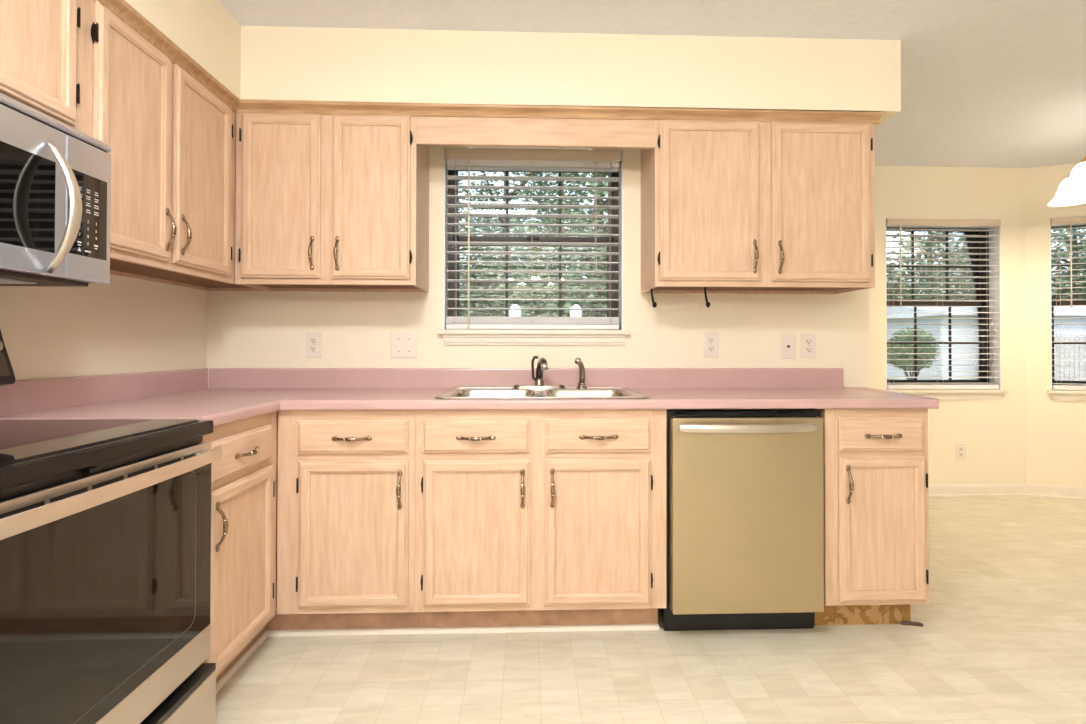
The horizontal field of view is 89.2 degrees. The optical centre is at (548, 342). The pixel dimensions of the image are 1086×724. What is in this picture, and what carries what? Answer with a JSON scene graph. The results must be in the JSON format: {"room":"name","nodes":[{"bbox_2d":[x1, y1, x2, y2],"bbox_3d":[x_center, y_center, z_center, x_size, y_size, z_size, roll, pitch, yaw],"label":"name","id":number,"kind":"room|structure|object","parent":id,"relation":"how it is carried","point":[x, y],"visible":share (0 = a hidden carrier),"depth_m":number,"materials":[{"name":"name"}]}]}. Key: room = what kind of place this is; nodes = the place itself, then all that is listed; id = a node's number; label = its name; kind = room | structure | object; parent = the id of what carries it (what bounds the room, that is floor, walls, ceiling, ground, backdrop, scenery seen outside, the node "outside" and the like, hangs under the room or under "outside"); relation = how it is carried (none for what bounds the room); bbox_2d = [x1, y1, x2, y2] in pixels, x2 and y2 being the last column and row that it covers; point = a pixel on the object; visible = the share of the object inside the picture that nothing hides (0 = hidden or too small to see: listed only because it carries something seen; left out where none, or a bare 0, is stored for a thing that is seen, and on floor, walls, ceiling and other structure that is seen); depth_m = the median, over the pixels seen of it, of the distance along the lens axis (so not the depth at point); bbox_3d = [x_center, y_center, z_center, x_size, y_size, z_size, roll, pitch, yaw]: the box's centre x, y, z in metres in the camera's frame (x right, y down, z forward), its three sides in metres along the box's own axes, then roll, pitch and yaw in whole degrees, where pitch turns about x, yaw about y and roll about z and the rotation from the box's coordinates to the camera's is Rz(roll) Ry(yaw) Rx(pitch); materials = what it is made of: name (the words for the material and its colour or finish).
{"room":"kitchen","nodes":[
{"label":"kitchen","id":0,"kind":"room"},
{"bbox_2d":[0,274,206,379],"bbox_3d":[-1.607,-0.132,-0.426,0.150,2.473,6.150,0,-1,-2],"label":"wall","id":1,"kind":"structure","parent":0,"point":[126,324],"depth_m":2.00,"materials":[{"name":"beige paint"}]},
{"bbox_2d":[0,0,90,135],"bbox_3d":[-1.416,-0.792,1.190,0.344,0.447,0.762,0,-1,-2],"label":"upper cabinet","id":2,"kind":"object","parent":1,"relation":"attached to","point":[45,45],"visible":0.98,"depth_m":1.43,"materials":[{"name":"brown wood"}]},
{"bbox_2d":[0,93,110,286],"bbox_3d":[-1.370,-0.361,1.180,0.435,0.412,0.757,0,-1,-2],"label":"microwave","id":3,"kind":"object","parent":2,"relation":"attached to","point":[55,177],"visible":1,"depth_m":1.35,"materials":[{"name":"grey metal"}]},
{"bbox_2d":[90,0,264,290],"bbox_3d":[-1.450,-0.630,2.112,0.344,0.756,1.090,0,-1,-2],"label":"upper cabinet","id":4,"kind":"object","parent":1,"relation":"attached to","point":[171,140],"visible":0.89,"depth_m":1.87,"materials":[{"name":"brown wood"}]},
{"bbox_2d":[125,0,900,126],"bbox_3d":[0.011,-1.194,1.118,3.191,0.316,3.200,0,-1,-2],"label":"soffit","id":5,"kind":"structure","parent":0,"point":[252,62],"depth_m":2.38,"materials":[{"name":"beige paint"}]},
{"bbox_2d":[207,146,868,387],"bbox_3d":[-0.094,-0.101,2.781,3.406,2.473,0.150,0,-1,-2],"label":"wall","id":6,"kind":"structure","parent":0,"point":[246,329],"depth_m":2.71,"materials":[{"name":"beige paint"}]},
{"bbox_2d":[306,332,321,356],"bbox_3d":[-1.133,0.012,2.662,0.075,0.121,0.010,0,-1,-2],"label":"wall outlet","id":7,"kind":"object","parent":6,"relation":"attached to","point":[313,339],"visible":1,"depth_m":2.66,"materials":[{"name":"beige plastic"}]},
{"bbox_2d":[310,346,316,351],"bbox_3d":[-1.133,0.032,2.660,0.033,0.029,0.006,0,-1,0],"label":"receptacle","id":8,"kind":"object","parent":7,"relation":"attached to","point":[312,348],"depth_m":2.66,"materials":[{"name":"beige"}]},
{"bbox_2d":[235,112,428,291],"bbox_3d":[-0.959,-0.626,2.496,0.766,0.756,0.363,0,-1,-2],"label":"upper cabinet","id":9,"kind":"object","parent":6,"relation":"attached to","point":[334,202],"visible":0.98,"depth_m":2.36,"materials":[{"name":"brown wood"}]},
{"bbox_2d":[391,332,416,357],"bbox_3d":[-0.703,0.014,2.675,0.124,0.126,0.015,0,-1,-2],"label":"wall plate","id":10,"kind":"object","parent":6,"relation":"attached to","point":[403,344],"visible":1,"depth_m":2.68,"materials":[{"name":"beige plastic"}]},
{"bbox_2d":[437,151,629,344],"bbox_3d":[-0.072,-0.466,2.772,0.939,0.961,0.195,0,-1,-2],"label":"window","id":11,"kind":"structure","parent":6,"relation":"in","point":[451,336],"depth_m":2.80,"materials":[{"name":"white"}]},
{"bbox_2d":[444,148,621,334],"bbox_3d":[-0.075,-0.490,2.725,0.871,0.909,0.079,0,-1,-2],"label":"window blind","id":12,"kind":"object","parent":11,"relation":"attached to","point":[456,159],"visible":1,"depth_m":2.72,"materials":[{"name":"beige plastic"}]},
{"bbox_2d":[704,332,718,356],"bbox_3d":[0.807,0.012,2.732,0.075,0.121,0.010,0,-1,-2],"label":"wall outlet","id":13,"kind":"object","parent":6,"relation":"attached to","point":[711,339],"visible":1,"depth_m":2.73,"materials":[{"name":"beige plastic"}]},
{"bbox_2d":[708,346,714,351],"bbox_3d":[0.807,0.032,2.731,0.033,0.029,0.006,0,-1,-4],"label":"receptacle","id":14,"kind":"object","parent":13,"relation":"attached to","point":[710,348],"depth_m":2.73,"materials":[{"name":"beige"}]},
{"bbox_2d":[641,120,874,293],"bbox_3d":[0.956,-0.622,2.566,0.987,0.756,0.363,0,-1,-2],"label":"upper cabinet","id":15,"kind":"object","parent":6,"relation":"attached to","point":[728,207],"visible":1,"depth_m":2.43,"materials":[{"name":"brown wood"}]},
{"bbox_2d":[97,0,882,123],"bbox_3d":[0.098,-1.008,1.564,2.810,0.048,1.688,0,-1,-2],"label":"crown molding","id":16,"kind":"structure","parent":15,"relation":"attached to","point":[121,9],"depth_m":2.37,"materials":[{"name":"brown wood"}]},
{"bbox_2d":[416,116,654,148],"bbox_3d":[-0.052,-0.929,2.408,1.039,0.146,0.024,0,-1,-2],"label":"valance board","id":17,"kind":"object","parent":15,"relation":"attached to","point":[431,131],"visible":0.98,"depth_m":2.40,"materials":[{"name":"brown wood"}]},
{"bbox_2d":[467,146,592,150],"bbox_3d":[-0.081,-0.879,2.444,0.565,0.034,0.050,0,-1,-2],"label":"strip light","id":18,"kind":"object","parent":17,"relation":"attached to","point":[468,147],"visible":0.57,"depth_m":2.45,"materials":[{"name":"white paint"}]},
{"bbox_2d":[651,289,656,307],"bbox_3d":[0.479,-0.208,2.517,0.022,0.102,0.045,0,-1,-31],"label":"hook","id":19,"kind":"object","parent":15,"relation":"attached to","point":[654,304],"visible":0.84,"depth_m":2.52,"materials":[{"name":"black metal"}]},
{"bbox_2d":[704,287,709,307],"bbox_3d":[0.720,-0.208,2.505,0.022,0.102,0.045,0,-1,-22],"label":"hook","id":20,"kind":"object","parent":15,"relation":"attached to","point":[705,294],"visible":0.88,"depth_m":2.51,"materials":[{"name":"black metal"}]},
{"bbox_2d":[780,334,795,358],"bbox_3d":[1.195,0.020,2.743,0.074,0.121,0.016,1,-1,-2],"label":"cable plate","id":21,"kind":"object","parent":6,"relation":"attached to","point":[787,340],"visible":1,"depth_m":2.75,"materials":[{"name":"beige plastic"}]},
{"bbox_2d":[801,334,815,357],"bbox_3d":[1.299,0.018,2.750,0.075,0.121,0.010,0,-1,-2],"label":"wall outlet","id":22,"kind":"object","parent":6,"relation":"attached to","point":[808,341],"visible":1,"depth_m":2.75,"materials":[{"name":"beige plastic"}]},
{"bbox_2d":[216,496,1085,723],"bbox_3d":[1.938,1.167,0.424,7.300,0.100,7.616,0,-1,-2],"label":"floor","id":23,"kind":"structure","parent":0,"point":[1001,639],"depth_m":1.93,"materials":[{"name":"tile"}]},
{"bbox_2d":[0,330,222,723],"bbox_3d":[-1.224,0.521,1.153,0.672,1.197,0.757,0,-1,-2],"label":"range","id":24,"kind":"object","parent":23,"relation":"on","point":[105,525],"visible":1,"depth_m":1.18,"materials":[{"name":"grey metal"}]},
{"bbox_2d":[0,420,212,490],"bbox_3d":[-1.241,0.232,1.155,0.636,0.038,0.757,0,-1,-2],"label":"cooktop","id":25,"kind":"object","parent":24,"relation":"in","point":[32,452],"depth_m":1.20,"materials":[{"name":"black glass"}]},
{"bbox_2d":[200,411,276,682],"bbox_3d":[-1.281,0.687,1.798,0.657,0.876,0.486,0,-1,-2],"label":"base cabinet","id":26,"kind":"object","parent":23,"relation":"on","point":[243,481],"visible":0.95,"depth_m":1.79,"materials":[{"name":"brown wood"}]},
{"bbox_2d":[216,632,267,693],"bbox_3d":[-1.073,1.116,1.834,0.014,0.018,0.551,0,-1,-2],"label":"baseboard","id":27,"kind":"structure","parent":23,"relation":"on","point":[258,642],"depth_m":1.92,"materials":[{"name":"white paint"}]},
{"bbox_2d":[255,410,418,640],"bbox_3d":[-1.066,0.692,2.329,1.108,0.876,0.661,0,-1,-2],"label":"base cabinet","id":28,"kind":"object","parent":23,"relation":"on","point":[345,481],"visible":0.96,"depth_m":2.05,"materials":[{"name":"brown wood"}]},
{"bbox_2d":[0,368,938,426],"bbox_3d":[-0.011,0.188,2.146,3.224,0.132,1.117,0,-1,-2],"label":"countertop","id":29,"kind":"structure","parent":28,"relation":"on","point":[222,396],"depth_m":2.28,"materials":[{"name":"pink laminate"}]},
{"bbox_2d":[513,356,564,388],"bbox_3d":[-0.040,0.140,2.504,0.246,0.156,0.226,0,-1,-2],"label":"faucet","id":30,"kind":"object","parent":29,"relation":"on","point":[542,365],"visible":1,"depth_m":2.56,"materials":[{"name":"silver metal"}]},
{"bbox_2d":[435,387,649,398],"bbox_3d":[-0.030,0.302,2.378,0.840,0.177,0.528,0,-1,-2],"label":"sink","id":31,"kind":"object","parent":29,"relation":"in","point":[458,392],"visible":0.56,"depth_m":2.52,"materials":[{"name":"metal"}]},
{"bbox_2d":[575,357,586,388],"bbox_3d":[0.152,0.143,2.577,0.050,0.148,0.086,0,-1,15],"label":"sprayer","id":32,"kind":"object","parent":31,"relation":"on","point":[581,385],"visible":1,"depth_m":2.58,"materials":[{"name":"silver metal"}]},
{"bbox_2d":[265,624,658,636],"bbox_3d":[-0.327,1.120,2.145,1.526,0.018,0.014,0,-1,-2],"label":"baseboard","id":33,"kind":"structure","parent":23,"relation":"on","point":[601,627],"depth_m":2.14,"materials":[{"name":"white paint"}]},
{"bbox_2d":[415,409,665,627],"bbox_3d":[-0.035,0.694,2.366,0.952,0.876,0.661,0,-1,-2],"label":"base cabinet","id":34,"kind":"object","parent":23,"relation":"on","point":[523,517],"visible":1,"depth_m":2.08,"materials":[{"name":"brown wood"}]},
{"bbox_2d":[660,409,823,630],"bbox_3d":[0.750,0.700,2.344,0.608,0.866,0.670,0,-1,-2],"label":"dishwasher","id":35,"kind":"object","parent":23,"relation":"on","point":[745,498],"visible":0.95,"depth_m":2.07,"materials":[{"name":"gold metal"}]},
{"bbox_2d":[815,409,928,626],"bbox_3d":[1.271,0.696,2.413,0.426,0.876,0.661,0,-1,-2],"label":"base cabinet","id":36,"kind":"object","parent":23,"relation":"on","point":[875,461],"visible":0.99,"depth_m":2.13,"materials":[{"name":"brown wood"}]},
{"bbox_2d":[218,0,1085,167],"bbox_3d":[1.942,-1.405,0.447,7.300,0.100,7.616,0,-1,-2],"label":"ceiling","id":37,"kind":"structure","parent":0,"point":[985,83],"depth_m":2.38,"materials":[{"name":"white paint"}]},
{"bbox_2d":[1047,155,1085,206],"bbox_3d":[3.312,-1.100,3.138,0.750,0.458,0.776,0,-1,-2],"label":"chandelier","id":38,"kind":"object","parent":37,"relation":"hanging from","point":[1072,190],"visible":1,"depth_m":3.23,"materials":[{"name":"white glass"}]},
{"bbox_2d":[869,166,1026,483],"bbox_3d":[2.580,-0.085,4.194,2.041,2.473,0.150,0,-1,-2],"label":"wall","id":39,"kind":"structure","parent":0,"point":[994,432],"depth_m":4.14,"materials":[{"name":"beige paint"}]},
{"bbox_2d":[885,218,1008,399],"bbox_3d":[2.967,-0.249,4.197,0.943,1.356,0.195,0,-1,-2],"label":"window","id":40,"kind":"structure","parent":39,"relation":"in","point":[982,333],"depth_m":4.25,"materials":[{"name":"white"}]},
{"bbox_2d":[886,218,1000,388],"bbox_3d":[2.964,-0.286,4.151,0.875,1.275,0.079,0,-1,-2],"label":"window blind","id":41,"kind":"object","parent":40,"relation":"attached to","point":[986,224],"visible":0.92,"depth_m":4.14,"materials":[{"name":"beige plastic"}]},
{"bbox_2d":[956,443,965,458],"bbox_3d":[3.091,0.816,4.125,0.078,0.118,0.010,0,-1,-2],"label":"wall outlet","id":42,"kind":"object","parent":39,"relation":"attached to","point":[960,447],"visible":1,"depth_m":4.12,"materials":[{"name":"beige plastic"}]},
{"bbox_2d":[928,484,1028,496],"bbox_3d":[2.584,1.106,4.098,2.046,0.090,0.022,0,-1,-2],"label":"baseboard","id":43,"kind":"structure","parent":39,"relation":"attached to","point":[934,490],"depth_m":4.12,"materials":[{"name":"white paint"}]},
{"bbox_2d":[1025,163,1085,487],"bbox_3d":[4.264,-0.084,4.001,1.350,2.473,0.150,0,-1,20],"label":"wall","id":44,"kind":"structure","parent":0,"point":[1056,429],"depth_m":4.12,"materials":[{"name":"beige paint"}]},
{"bbox_2d":[1028,484,1085,500],"bbox_3d":[4.232,1.107,3.909,1.353,0.090,0.022,0,-1,20],"label":"baseboard","id":45,"kind":"structure","parent":44,"relation":"attached to","point":[1034,490],"depth_m":4.07,"materials":[{"name":"white paint"}]},
{"bbox_2d":[1047,216,1085,400],"bbox_3d":[4.185,-0.248,4.017,0.943,1.356,0.195,0,-1,20],"label":"window","id":46,"kind":"structure","parent":44,"relation":"in","point":[1066,395],"depth_m":4.12,"materials":[{"name":"white"}]},
{"bbox_2d":[1051,216,1085,389],"bbox_3d":[4.165,-0.286,3.974,0.875,1.275,0.079,0,-1,20],"label":"window blind","id":47,"kind":"object","parent":46,"relation":"attached to","point":[1067,221],"visible":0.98,"depth_m":4.08,"materials":[{"name":"beige plastic"}]},
{"label":"outside","id":48,"kind":"structure","parent":0,"visible":0},
{"bbox_3d":[12.254,1.826,33.238,90.000,0.300,59.840,0,-1,-2],"label":"lawn","id":49,"kind":"structure","parent":48,"visible":0},
{"bbox_2d":[459,257,479,312],"bbox_3d":[-4.488,-2.054,16.705,4.359,7.906,5.377,0,-1,30],"label":"tree","id":50,"kind":"object","parent":49,"relation":"on","point":[461,257],"visible":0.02,"depth_m":17.17,"materials":[{"name":"green plant"}]},
{"bbox_2d":[459,258,488,316],"bbox_3d":[-3.256,-1.564,11.588,3.634,6.704,5.898,0,-1,8],"label":"tree","id":51,"kind":"object","parent":49,"relation":"on","point":[464,276],"visible":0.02,"depth_m":12.33,"materials":[{"name":"green plant"}]},
{"bbox_2d":[458,171,541,316],"bbox_3d":[-1.893,-1.911,17.408,4.117,7.594,6.680,0,-1,-31],"label":"tree","id":52,"kind":"object","parent":49,"relation":"on","point":[473,174],"visible":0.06,"depth_m":17.17,"materials":[{"name":"green plant"}]},
{"bbox_2d":[509,304,520,316],"bbox_3d":[-0.408,0.477,6.692,0.160,1.885,0.160,0,-1,-2],"label":"post","id":53,"kind":"object","parent":49,"relation":"on","point":[512,313],"visible":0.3,"depth_m":6.64,"materials":[{"name":"white"}]},
{"bbox_2d":[458,172,606,316],"bbox_3d":[-0.693,-1.814,13.390,4.978,7.319,4.035,0,-1,26],"label":"tree","id":54,"kind":"object","parent":49,"relation":"on","point":[490,303],"visible":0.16,"depth_m":13.16,"materials":[{"name":"green plant"}]},
{"bbox_2d":[477,173,607,316],"bbox_3d":[0.263,-2.101,17.287,4.432,8.038,5.467,0,-1,13],"label":"tree","id":55,"kind":"object","parent":49,"relation":"on","point":[555,175],"visible":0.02,"depth_m":16.57,"materials":[{"name":"green plant"}]},
{"bbox_2d":[487,172,607,316],"bbox_3d":[0.901,-1.988,12.053,4.237,7.684,5.226,0,-1,2],"label":"tree","id":56,"kind":"object","parent":49,"relation":"on","point":[597,193],"visible":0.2,"depth_m":11.24,"materials":[{"name":"green plant"}]},
{"bbox_2d":[570,304,581,316],"bbox_3d":[0.335,0.479,6.719,0.160,1.885,0.160,0,-1,-2],"label":"post","id":57,"kind":"object","parent":49,"relation":"on","point":[573,313],"visible":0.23,"depth_m":6.67,"materials":[{"name":"white"}]},
{"bbox_2d":[886,260,915,299],"bbox_3d":[19.722,-2.682,33.490,6.418,9.595,6.460,0,-1,8],"label":"tree","id":58,"kind":"object","parent":49,"relation":"on","point":[886,260],"visible":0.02,"depth_m":31.95,"materials":[{"name":"green plant"}]},
{"bbox_2d":[887,327,940,379],"bbox_3d":[13.036,0.510,19.791,1.764,2.129,1.798,0,-1,41],"label":"shrub","id":59,"kind":"object","parent":49,"relation":"on","point":[930,337],"visible":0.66,"depth_m":19.50,"materials":[{"name":"green plant"}]},
{"bbox_2d":[886,231,966,299],"bbox_3d":[21.007,-3.348,32.182,6.796,11.105,7.249,0,-1,-23],"label":"tree","id":60,"kind":"object","parent":49,"relation":"on","point":[908,244],"visible":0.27,"depth_m":30.60,"materials":[{"name":"green plant"}]},
{"bbox_2d":[924,257,965,299],"bbox_3d":[25.473,-2.819,31.356,6.485,9.935,6.080,0,-1,-20],"label":"tree","id":61,"kind":"object","parent":49,"relation":"on","point":[960,290],"visible":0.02,"depth_m":31.35,"materials":[{"name":"green plant"}]},
{"bbox_2d":[887,306,1085,379],"bbox_3d":[19.517,-0.129,25.933,9.660,3.500,10.000,0,-1,-2],"label":"fence","id":62,"kind":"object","parent":49,"relation":"on","point":[958,332],"visible":0.3,"depth_m":21.45,"materials":[{"name":"white wood"}]},
{"bbox_2d":[1051,228,1085,299],"bbox_3d":[27.926,-2.856,29.541,6.521,9.990,6.113,0,-1,-29],"label":"tree","id":63,"kind":"object","parent":49,"relation":"on","point":[1065,243],"visible":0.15,"depth_m":28.38,"materials":[{"name":"green plant"}]},
{"bbox_2d":[1052,238,1085,293],"bbox_3d":[31.216,-3.523,30.489,7.688,11.418,7.638,0,-1,-26],"label":"tree","id":64,"kind":"object","parent":49,"relation":"on","point":[1084,238],"visible":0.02,"depth_m":31.01,"materials":[{"name":"green plant"}]},
{"bbox_2d":[1054,335,1085,380],"bbox_3d":[20.761,0.636,19.017,7.600,1.790,0.061,0,-1,4],"label":"fence","id":65,"kind":"object","parent":49,"relation":"on","point":[1077,362],"visible":0.38,"depth_m":19.16,"materials":[{"name":"white wood"}]},
{"bbox_2d":[1062,253,1085,297],"bbox_3d":[28.804,-3.207,27.028,7.170,10.649,7.124,1,-1,-43],"label":"tree","id":66,"kind":"object","parent":49,"relation":"on","point":[1084,272],"visible":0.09,"depth_m":27.82,"materials":[{"name":"green plant"}]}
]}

